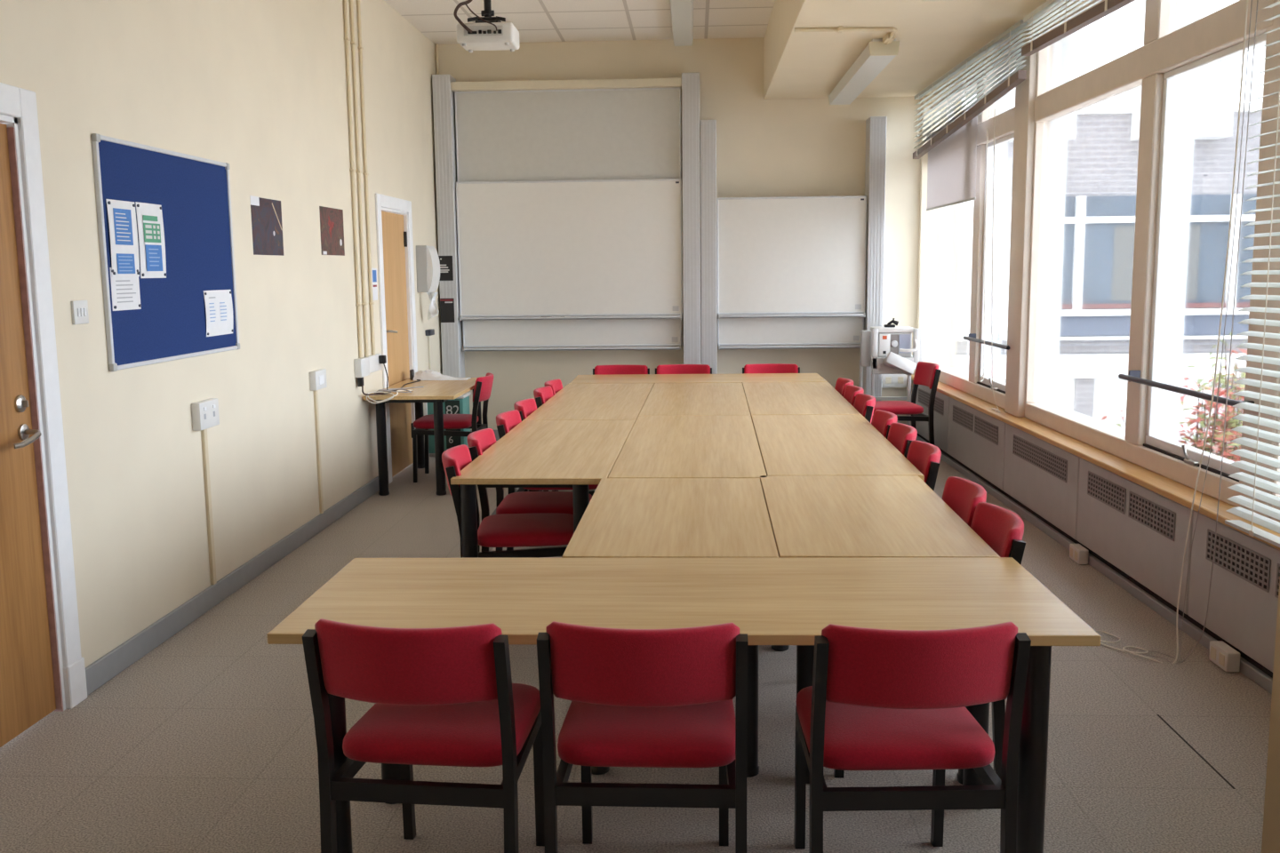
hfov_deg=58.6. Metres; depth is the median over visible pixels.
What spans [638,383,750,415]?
table
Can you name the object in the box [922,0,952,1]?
ceiling light
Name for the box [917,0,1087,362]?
wall
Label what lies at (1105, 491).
grille
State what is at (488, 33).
ceiling projector
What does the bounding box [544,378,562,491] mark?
chair
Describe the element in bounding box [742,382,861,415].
table
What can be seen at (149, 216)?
notice
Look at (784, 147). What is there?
wall
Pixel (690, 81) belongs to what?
rail
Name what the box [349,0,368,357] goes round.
conduit
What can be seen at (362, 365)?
wall socket
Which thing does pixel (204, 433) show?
cable trunking
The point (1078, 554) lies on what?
socket
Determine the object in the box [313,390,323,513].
cable trunking
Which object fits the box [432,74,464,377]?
rail
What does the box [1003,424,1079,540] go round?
radiator cover
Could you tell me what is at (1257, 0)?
blind cord
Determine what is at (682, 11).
ceiling light
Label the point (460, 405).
box
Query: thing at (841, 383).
chair
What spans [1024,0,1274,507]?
window
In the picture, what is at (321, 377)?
switch
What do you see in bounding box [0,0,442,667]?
wall
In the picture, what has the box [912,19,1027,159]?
blind
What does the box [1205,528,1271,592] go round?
grille
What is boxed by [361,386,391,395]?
power cable
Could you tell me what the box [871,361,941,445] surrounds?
chair
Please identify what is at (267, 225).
poster
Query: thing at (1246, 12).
blind cord
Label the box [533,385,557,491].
chair
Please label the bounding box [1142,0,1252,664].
blind cord
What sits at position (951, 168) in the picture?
roller blind
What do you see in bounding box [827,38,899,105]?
ceiling light
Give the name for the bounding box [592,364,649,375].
chair
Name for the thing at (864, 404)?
chair
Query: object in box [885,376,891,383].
switch
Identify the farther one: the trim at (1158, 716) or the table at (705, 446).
the table at (705, 446)
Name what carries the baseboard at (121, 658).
attached to the wall at (258, 88)
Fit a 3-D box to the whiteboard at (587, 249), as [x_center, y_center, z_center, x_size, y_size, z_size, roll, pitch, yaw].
[-0.629,-1.569,10.155,2.011,1.231,0.079,0,8,3]
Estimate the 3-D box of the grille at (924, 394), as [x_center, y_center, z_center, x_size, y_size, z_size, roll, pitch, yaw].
[2.462,-0.215,9.669,0.003,0.126,0.949,0,8,2]
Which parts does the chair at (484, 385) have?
leg, leg, rail, seat, rail, leg, rail, backrest, leg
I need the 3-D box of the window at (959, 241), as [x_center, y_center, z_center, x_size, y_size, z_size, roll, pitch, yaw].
[2.642,-1.450,8.858,0.260,2.438,2.670,0,8,2]
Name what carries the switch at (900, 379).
attached to the wall socket at (888, 380)
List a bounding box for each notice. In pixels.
[105,199,139,277]
[109,267,141,311]
[135,201,166,278]
[203,289,233,336]
[438,256,453,280]
[440,298,454,322]
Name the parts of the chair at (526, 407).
leg, backrest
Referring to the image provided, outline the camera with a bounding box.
[883,318,898,327]
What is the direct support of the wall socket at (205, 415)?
attached to the wall at (258, 88)
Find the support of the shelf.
attached to the trolley
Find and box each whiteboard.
[456,178,682,320]
[462,315,681,351]
[716,195,866,319]
[717,313,863,350]
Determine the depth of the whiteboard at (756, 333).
10.22 m
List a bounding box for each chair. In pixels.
[301,618,544,852]
[412,372,493,482]
[441,444,573,558]
[467,428,591,551]
[496,409,598,550]
[513,398,536,491]
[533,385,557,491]
[536,621,748,852]
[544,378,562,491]
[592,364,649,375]
[655,364,711,374]
[742,363,799,373]
[793,622,1031,852]
[833,502,1025,780]
[834,377,853,396]
[843,384,863,406]
[853,393,875,423]
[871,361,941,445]
[871,409,897,439]
[887,422,917,457]
[906,440,941,490]
[941,476,986,527]
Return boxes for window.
[931,49,1016,408]
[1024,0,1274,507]
[1271,391,1279,522]
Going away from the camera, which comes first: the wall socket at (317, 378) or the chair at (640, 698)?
the chair at (640, 698)
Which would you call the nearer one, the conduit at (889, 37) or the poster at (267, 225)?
the poster at (267, 225)
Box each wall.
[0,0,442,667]
[434,37,922,430]
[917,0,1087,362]
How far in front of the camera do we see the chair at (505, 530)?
4.85 m
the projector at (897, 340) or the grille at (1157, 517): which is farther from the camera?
the projector at (897, 340)
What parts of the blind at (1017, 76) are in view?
rail, head rail, ladder cord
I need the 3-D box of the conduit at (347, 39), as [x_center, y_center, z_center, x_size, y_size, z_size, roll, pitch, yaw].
[-1.930,-1.756,7.651,0.030,2.590,0.040,0,8,3]
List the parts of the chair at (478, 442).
leg, backrest, leg, seat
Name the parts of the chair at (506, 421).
leg, backrest, rail, seat, rail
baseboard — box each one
[85,476,379,695]
[470,429,499,440]
[916,435,1272,695]
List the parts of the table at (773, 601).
leg, leg, leg, leg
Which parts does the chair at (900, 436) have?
leg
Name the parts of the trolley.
leg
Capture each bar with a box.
[963,333,1010,350]
[1118,370,1254,409]
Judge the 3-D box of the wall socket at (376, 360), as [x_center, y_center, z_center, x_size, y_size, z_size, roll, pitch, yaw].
[-1.883,-0.454,8.027,0.075,0.119,0.449,0,8,3]
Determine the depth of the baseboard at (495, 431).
10.62 m
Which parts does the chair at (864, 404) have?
leg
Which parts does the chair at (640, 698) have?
leg, rail, leg, backrest, rail, seat, leg, rail, leg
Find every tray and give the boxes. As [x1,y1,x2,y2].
[461,315,679,320]
[464,346,679,351]
[719,313,863,318]
[720,344,860,349]
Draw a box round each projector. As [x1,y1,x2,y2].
[453,0,519,52]
[870,326,918,357]
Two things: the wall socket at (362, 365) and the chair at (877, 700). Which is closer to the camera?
the chair at (877, 700)
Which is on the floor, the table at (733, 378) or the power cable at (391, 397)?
the table at (733, 378)
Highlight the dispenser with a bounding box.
[416,245,439,319]
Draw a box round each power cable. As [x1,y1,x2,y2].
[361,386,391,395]
[366,389,413,403]
[377,386,423,392]
[383,363,420,391]
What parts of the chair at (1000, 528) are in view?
leg, backrest, leg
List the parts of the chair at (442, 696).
leg, rail, leg, backrest, rail, seat, leg, rail, leg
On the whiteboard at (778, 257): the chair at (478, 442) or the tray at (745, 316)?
the tray at (745, 316)
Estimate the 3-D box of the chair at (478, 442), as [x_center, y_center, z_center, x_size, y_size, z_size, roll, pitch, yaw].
[-0.531,0.425,5.561,0.591,0.791,0.468,0,8,2]
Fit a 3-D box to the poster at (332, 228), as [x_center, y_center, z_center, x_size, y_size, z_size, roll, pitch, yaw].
[-1.960,-1.242,7.266,0.003,0.298,0.466,0,8,3]
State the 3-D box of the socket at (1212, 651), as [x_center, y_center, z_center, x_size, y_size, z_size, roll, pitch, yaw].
[2.262,0.895,4.498,0.003,0.046,0.044,0,8,2]
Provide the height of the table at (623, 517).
0.720 m
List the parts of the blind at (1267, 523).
rail, ladder cord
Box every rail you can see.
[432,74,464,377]
[681,72,700,364]
[700,120,716,374]
[862,116,886,401]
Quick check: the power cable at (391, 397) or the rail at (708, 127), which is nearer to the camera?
the power cable at (391, 397)
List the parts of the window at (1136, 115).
casement pane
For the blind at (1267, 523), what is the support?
attached to the wall at (926, 228)
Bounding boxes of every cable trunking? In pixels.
[200,428,216,584]
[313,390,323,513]
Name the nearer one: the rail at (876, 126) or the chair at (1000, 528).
the chair at (1000, 528)
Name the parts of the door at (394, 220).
lever handle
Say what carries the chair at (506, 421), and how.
on the floor
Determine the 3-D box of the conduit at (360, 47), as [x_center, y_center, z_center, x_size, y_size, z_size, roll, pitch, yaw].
[-1.915,-1.797,7.963,0.030,2.595,0.040,0,8,3]
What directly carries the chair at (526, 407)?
on the floor
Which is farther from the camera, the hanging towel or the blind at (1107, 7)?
the hanging towel
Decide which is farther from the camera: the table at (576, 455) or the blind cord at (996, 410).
the blind cord at (996, 410)
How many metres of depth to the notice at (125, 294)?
4.59 m
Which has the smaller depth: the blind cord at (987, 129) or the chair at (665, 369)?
the blind cord at (987, 129)
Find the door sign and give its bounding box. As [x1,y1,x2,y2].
[371,268,377,300]
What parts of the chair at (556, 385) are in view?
backrest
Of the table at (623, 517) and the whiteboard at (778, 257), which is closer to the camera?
the table at (623, 517)
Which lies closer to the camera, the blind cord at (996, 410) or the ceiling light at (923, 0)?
the ceiling light at (923, 0)
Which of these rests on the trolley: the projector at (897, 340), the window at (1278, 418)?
the projector at (897, 340)
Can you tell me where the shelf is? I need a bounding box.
[872,354,913,374]
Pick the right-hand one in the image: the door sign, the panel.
the panel
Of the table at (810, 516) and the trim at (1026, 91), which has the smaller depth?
the table at (810, 516)
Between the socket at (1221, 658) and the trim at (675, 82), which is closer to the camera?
the socket at (1221, 658)
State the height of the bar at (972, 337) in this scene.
0.055 m
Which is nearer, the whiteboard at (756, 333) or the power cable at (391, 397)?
the power cable at (391, 397)
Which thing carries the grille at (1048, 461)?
attached to the radiator cover at (1041, 476)
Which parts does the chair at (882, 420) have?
leg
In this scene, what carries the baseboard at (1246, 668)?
attached to the wall
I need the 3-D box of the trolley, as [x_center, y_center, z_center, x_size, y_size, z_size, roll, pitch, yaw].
[2.165,-0.328,9.857,0.535,1.044,0.464,0,8,3]
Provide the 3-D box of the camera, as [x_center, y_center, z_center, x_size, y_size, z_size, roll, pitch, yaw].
[2.164,-0.894,9.809,0.122,0.081,0.060,0,8,3]
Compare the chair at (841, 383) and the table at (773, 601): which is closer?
the table at (773, 601)
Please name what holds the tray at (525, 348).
on the whiteboard at (644, 334)
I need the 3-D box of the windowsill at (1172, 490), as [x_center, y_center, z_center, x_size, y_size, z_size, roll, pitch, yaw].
[2.414,0.077,6.544,0.155,0.029,7.760,0,8,2]
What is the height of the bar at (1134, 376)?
0.055 m
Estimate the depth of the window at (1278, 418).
4.31 m
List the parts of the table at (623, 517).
leg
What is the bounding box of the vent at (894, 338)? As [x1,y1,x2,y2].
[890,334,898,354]
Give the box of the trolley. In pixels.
[859,328,924,425]
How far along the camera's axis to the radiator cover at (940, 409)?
9.43 m
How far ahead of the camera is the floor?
3.70 m
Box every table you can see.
[267,557,1100,852]
[362,377,481,495]
[450,419,635,558]
[523,383,654,491]
[561,478,778,777]
[569,373,827,383]
[608,415,766,479]
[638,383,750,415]
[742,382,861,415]
[751,415,924,480]
[760,475,999,784]
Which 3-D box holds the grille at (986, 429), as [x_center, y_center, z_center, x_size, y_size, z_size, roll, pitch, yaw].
[2.411,0.023,7.949,0.003,0.126,0.595,0,8,2]
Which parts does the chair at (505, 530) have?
leg, backrest, leg, rail, seat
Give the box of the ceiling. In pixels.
[384,0,775,44]
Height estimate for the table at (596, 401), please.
0.720 m
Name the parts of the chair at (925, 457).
leg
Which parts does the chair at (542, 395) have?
leg, backrest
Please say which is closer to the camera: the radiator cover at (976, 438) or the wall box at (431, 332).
the radiator cover at (976, 438)
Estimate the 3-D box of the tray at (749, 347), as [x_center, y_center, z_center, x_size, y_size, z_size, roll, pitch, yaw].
[1.349,-0.714,10.229,1.292,0.027,0.075,0,8,3]
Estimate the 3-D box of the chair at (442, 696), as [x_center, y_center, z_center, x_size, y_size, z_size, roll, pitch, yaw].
[-0.497,0.800,2.843,0.468,0.791,0.591,0,8,7]
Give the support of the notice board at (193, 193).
attached to the wall at (258, 88)
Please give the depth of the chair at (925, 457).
4.98 m
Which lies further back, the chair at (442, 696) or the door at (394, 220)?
the door at (394, 220)
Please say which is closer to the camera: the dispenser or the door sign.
the door sign
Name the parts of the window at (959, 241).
casement pane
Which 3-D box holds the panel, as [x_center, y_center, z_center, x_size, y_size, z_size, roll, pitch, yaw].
[-0.635,-2.424,10.114,2.001,1.102,0.026,0,8,3]
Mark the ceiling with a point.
(535, 20)
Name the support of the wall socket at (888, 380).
attached to the wall at (784, 147)
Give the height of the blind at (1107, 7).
0.280 m
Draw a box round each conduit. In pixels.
[343,0,362,358]
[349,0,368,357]
[356,0,375,355]
[435,43,439,74]
[793,26,896,44]
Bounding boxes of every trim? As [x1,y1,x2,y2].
[450,77,681,91]
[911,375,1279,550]
[1004,35,1047,417]
[1156,714,1235,789]
[1261,578,1279,852]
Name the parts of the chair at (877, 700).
leg, rail, leg, seat, rail, backrest, leg, rail, leg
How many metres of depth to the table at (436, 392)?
8.05 m
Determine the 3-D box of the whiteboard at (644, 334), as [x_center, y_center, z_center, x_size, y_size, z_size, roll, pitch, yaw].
[-0.623,-1.262,10.247,1.991,1.159,0.079,0,8,3]
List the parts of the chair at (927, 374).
seat, rail, leg, rail, backrest, leg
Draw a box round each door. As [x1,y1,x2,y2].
[0,82,87,747]
[375,193,417,484]
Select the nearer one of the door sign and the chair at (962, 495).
the chair at (962, 495)
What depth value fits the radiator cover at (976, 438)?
8.16 m
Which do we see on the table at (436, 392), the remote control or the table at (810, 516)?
the remote control
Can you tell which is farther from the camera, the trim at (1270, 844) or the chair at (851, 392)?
the chair at (851, 392)
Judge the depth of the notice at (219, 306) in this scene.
5.50 m
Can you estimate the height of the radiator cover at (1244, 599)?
0.460 m
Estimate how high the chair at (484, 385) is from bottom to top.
0.791 m
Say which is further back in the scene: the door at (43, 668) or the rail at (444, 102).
the rail at (444, 102)
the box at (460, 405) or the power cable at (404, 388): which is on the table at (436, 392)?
the power cable at (404, 388)
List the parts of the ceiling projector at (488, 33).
connector panel, mount plate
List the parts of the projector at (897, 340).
panel, lid, panel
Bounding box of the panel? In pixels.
[454,87,681,182]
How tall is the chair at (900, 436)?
0.791 m
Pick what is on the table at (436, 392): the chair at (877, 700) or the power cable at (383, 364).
the power cable at (383, 364)
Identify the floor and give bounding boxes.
[0,440,1271,852]
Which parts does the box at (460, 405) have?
dark panel, lid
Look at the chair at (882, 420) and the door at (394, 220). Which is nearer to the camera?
the chair at (882, 420)
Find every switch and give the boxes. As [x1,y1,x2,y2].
[70,300,88,324]
[319,375,324,384]
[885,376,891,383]
[897,376,903,383]
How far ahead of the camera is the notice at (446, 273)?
10.19 m
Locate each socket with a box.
[191,398,219,431]
[309,368,327,390]
[353,357,369,386]
[368,353,386,373]
[881,374,907,387]
[1069,544,1088,564]
[1074,550,1077,560]
[1208,640,1239,671]
[1210,646,1215,660]
[1218,652,1224,666]
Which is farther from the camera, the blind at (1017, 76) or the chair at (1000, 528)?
the blind at (1017, 76)
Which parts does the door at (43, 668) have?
lever handle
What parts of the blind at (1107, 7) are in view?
head rail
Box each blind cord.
[979,128,988,382]
[991,109,999,412]
[1095,0,1248,663]
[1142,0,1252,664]
[1178,0,1258,663]
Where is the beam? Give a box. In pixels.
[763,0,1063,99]
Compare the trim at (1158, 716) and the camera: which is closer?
the trim at (1158, 716)
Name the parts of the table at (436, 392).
leg, under frame, leg, leg, leg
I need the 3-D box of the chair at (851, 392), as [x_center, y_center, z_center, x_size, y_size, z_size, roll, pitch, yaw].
[1.158,0.142,7.473,0.591,0.791,0.468,0,8,4]
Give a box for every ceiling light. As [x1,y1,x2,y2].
[669,0,693,47]
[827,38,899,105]
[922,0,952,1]
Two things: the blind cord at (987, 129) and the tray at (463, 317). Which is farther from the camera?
the tray at (463, 317)
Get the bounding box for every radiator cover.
[915,384,949,454]
[948,397,1006,490]
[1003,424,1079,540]
[1076,457,1193,615]
[1187,511,1279,672]
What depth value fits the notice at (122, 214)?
4.57 m
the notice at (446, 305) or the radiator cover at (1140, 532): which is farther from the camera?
the notice at (446, 305)
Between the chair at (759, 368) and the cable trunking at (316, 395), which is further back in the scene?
the chair at (759, 368)
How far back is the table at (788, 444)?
5.42 m
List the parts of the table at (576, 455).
leg, under frame, leg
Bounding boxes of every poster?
[249,195,283,255]
[319,206,344,255]
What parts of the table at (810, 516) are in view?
leg, leg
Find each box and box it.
[425,328,434,369]
[427,392,470,456]
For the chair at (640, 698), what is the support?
on the floor
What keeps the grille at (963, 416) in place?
attached to the radiator cover at (976, 438)
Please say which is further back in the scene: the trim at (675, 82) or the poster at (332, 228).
the trim at (675, 82)
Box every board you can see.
[91,133,239,371]
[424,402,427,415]
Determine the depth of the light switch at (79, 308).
4.25 m
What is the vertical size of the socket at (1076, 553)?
0.046 m
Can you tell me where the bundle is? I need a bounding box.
[413,369,470,380]
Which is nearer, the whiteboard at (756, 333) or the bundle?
the bundle
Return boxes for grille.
[918,388,943,415]
[952,405,973,431]
[974,416,998,445]
[1012,434,1067,482]
[1087,471,1126,514]
[1128,491,1175,541]
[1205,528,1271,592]
[1274,563,1279,598]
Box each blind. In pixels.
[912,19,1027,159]
[926,112,981,210]
[1021,0,1135,55]
[1224,0,1279,547]
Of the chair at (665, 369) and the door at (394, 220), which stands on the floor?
the chair at (665, 369)
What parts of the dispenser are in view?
panel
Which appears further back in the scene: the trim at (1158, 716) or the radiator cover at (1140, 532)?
the radiator cover at (1140, 532)
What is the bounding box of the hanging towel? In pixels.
[426,292,439,319]
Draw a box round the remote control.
[409,369,414,380]
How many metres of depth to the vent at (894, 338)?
9.72 m
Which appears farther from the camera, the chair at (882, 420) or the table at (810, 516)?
the chair at (882, 420)

